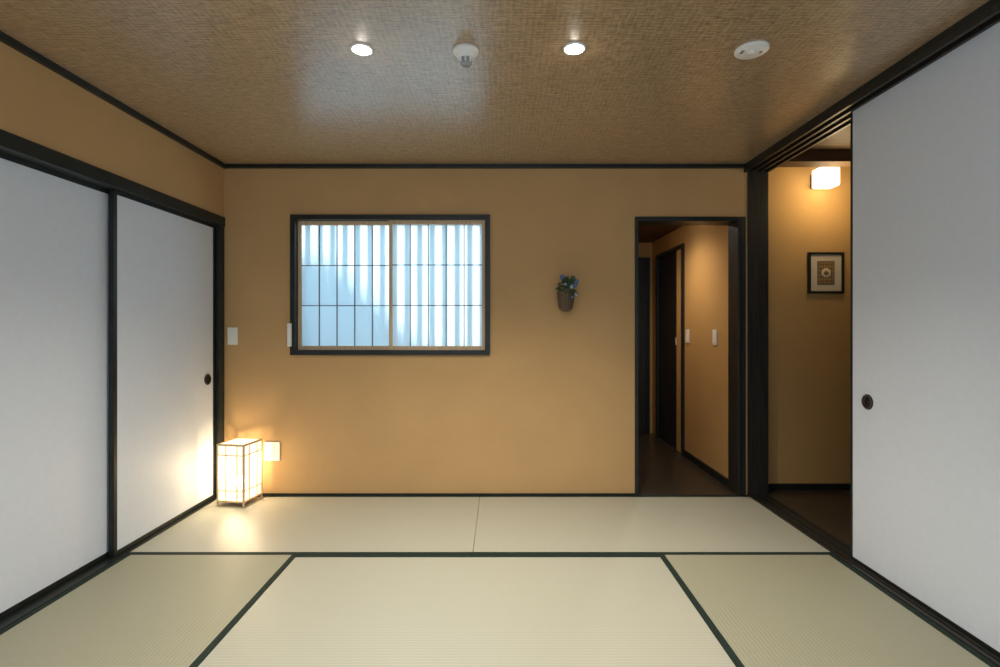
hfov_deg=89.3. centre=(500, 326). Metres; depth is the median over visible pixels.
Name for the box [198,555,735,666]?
mat
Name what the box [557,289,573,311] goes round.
basket
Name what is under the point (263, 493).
baseboard
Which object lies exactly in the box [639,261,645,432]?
door
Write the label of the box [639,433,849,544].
floor
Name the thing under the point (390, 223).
window
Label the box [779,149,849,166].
trim
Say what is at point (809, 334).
wall
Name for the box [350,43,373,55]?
recessed light
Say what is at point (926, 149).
panel
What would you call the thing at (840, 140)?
ceiling
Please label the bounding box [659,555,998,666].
mat
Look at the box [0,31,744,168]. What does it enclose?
trim
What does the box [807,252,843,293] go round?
framed picture
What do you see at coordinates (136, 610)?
mat
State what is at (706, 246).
wall
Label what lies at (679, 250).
door
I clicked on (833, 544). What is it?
trim
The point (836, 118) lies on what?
sliding door track
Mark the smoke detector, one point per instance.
(465, 53)
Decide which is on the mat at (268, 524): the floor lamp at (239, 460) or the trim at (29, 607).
the floor lamp at (239, 460)
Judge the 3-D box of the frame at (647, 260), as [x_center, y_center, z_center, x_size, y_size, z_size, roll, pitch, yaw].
[1.250,0.205,5.559,0.760,1.930,0.039,0,0,0]
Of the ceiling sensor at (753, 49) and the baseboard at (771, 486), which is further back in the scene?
the baseboard at (771, 486)
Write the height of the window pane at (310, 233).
0.851 m
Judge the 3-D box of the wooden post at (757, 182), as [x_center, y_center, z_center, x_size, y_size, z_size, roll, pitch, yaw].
[1.789,0.020,3.580,0.146,2.300,0.120,0,0,0]
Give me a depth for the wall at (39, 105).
2.41 m
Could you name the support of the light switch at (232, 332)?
attached to the wall at (550, 408)
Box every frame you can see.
[0,152,107,618]
[108,189,214,556]
[290,214,489,354]
[639,258,649,433]
[655,243,684,455]
[850,112,999,655]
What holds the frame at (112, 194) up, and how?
on the trim at (29, 607)
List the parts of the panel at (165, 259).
finger pull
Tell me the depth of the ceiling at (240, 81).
2.22 m
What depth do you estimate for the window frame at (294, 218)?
3.51 m
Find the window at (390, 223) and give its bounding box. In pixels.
[298,220,484,349]
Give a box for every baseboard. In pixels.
[263,493,635,494]
[683,450,727,486]
[768,483,849,489]
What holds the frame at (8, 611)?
on the trim at (29, 607)
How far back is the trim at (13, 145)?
2.74 m
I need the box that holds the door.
[677,249,680,452]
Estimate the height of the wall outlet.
0.130 m
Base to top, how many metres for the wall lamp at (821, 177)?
0.132 m
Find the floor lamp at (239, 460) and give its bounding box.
[217,438,262,506]
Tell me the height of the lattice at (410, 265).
0.851 m
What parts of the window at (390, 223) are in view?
shoji frame, shoji frame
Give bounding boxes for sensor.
[287,323,291,346]
[734,40,769,59]
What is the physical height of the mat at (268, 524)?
0.054 m
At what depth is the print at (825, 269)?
3.63 m
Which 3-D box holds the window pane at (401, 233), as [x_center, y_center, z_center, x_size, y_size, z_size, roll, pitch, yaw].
[-0.447,-0.292,3.551,0.628,0.851,0.001,0,0,0]
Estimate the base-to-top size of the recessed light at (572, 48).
0.019 m
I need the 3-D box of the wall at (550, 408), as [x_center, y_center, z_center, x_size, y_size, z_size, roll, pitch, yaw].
[-0.192,0.020,3.586,3.816,2.300,0.120,0,0,0]
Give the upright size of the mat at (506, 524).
0.054 m
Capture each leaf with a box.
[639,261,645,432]
[659,251,676,448]
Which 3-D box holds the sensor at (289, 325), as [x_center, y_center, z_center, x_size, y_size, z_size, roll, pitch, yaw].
[-1.463,0.055,3.499,0.030,0.160,0.014,0,0,0]
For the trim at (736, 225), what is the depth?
3.51 m
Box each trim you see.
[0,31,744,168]
[0,129,224,496]
[0,497,216,629]
[635,217,745,494]
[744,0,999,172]
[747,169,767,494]
[747,494,999,666]
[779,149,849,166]
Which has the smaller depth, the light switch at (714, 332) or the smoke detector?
the smoke detector
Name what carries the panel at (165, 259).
attached to the frame at (112, 194)
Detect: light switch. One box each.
[227,327,237,344]
[686,329,688,342]
[712,330,716,344]
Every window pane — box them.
[302,225,388,345]
[393,225,481,345]
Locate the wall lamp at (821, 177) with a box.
[810,167,839,188]
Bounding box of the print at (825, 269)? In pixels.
[817,261,834,284]
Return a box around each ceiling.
[0,0,988,163]
[639,126,849,242]
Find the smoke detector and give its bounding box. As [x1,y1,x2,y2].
[453,43,478,67]
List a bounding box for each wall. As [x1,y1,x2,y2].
[0,41,223,216]
[224,169,746,494]
[768,167,849,482]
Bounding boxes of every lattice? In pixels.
[301,225,388,345]
[392,224,481,345]
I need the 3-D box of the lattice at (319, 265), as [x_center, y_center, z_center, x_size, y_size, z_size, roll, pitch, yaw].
[-1.095,-0.292,3.572,0.624,0.851,0.010,0,0,0]
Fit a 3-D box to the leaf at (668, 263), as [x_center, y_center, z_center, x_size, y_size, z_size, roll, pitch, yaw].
[1.688,0.221,5.082,0.034,1.891,0.565,0,0,0]
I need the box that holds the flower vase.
[556,274,578,311]
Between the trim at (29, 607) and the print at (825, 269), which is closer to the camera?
the trim at (29, 607)
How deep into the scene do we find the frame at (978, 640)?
2.54 m
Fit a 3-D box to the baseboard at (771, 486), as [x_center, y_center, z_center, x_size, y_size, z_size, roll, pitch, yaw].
[2.581,1.147,3.632,1.438,0.045,0.015,0,0,0]
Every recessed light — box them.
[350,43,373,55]
[563,42,585,54]
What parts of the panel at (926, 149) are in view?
finger pull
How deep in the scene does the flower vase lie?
3.44 m
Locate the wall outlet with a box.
[264,442,279,460]
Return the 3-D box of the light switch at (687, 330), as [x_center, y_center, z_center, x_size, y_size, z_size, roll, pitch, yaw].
[1.665,0.080,4.520,0.011,0.120,0.070,0,0,0]
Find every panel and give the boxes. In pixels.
[0,158,107,612]
[117,195,212,549]
[853,22,999,651]
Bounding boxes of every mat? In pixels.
[0,555,296,666]
[126,495,479,554]
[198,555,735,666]
[473,495,833,554]
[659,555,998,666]
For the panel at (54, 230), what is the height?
1.814 m

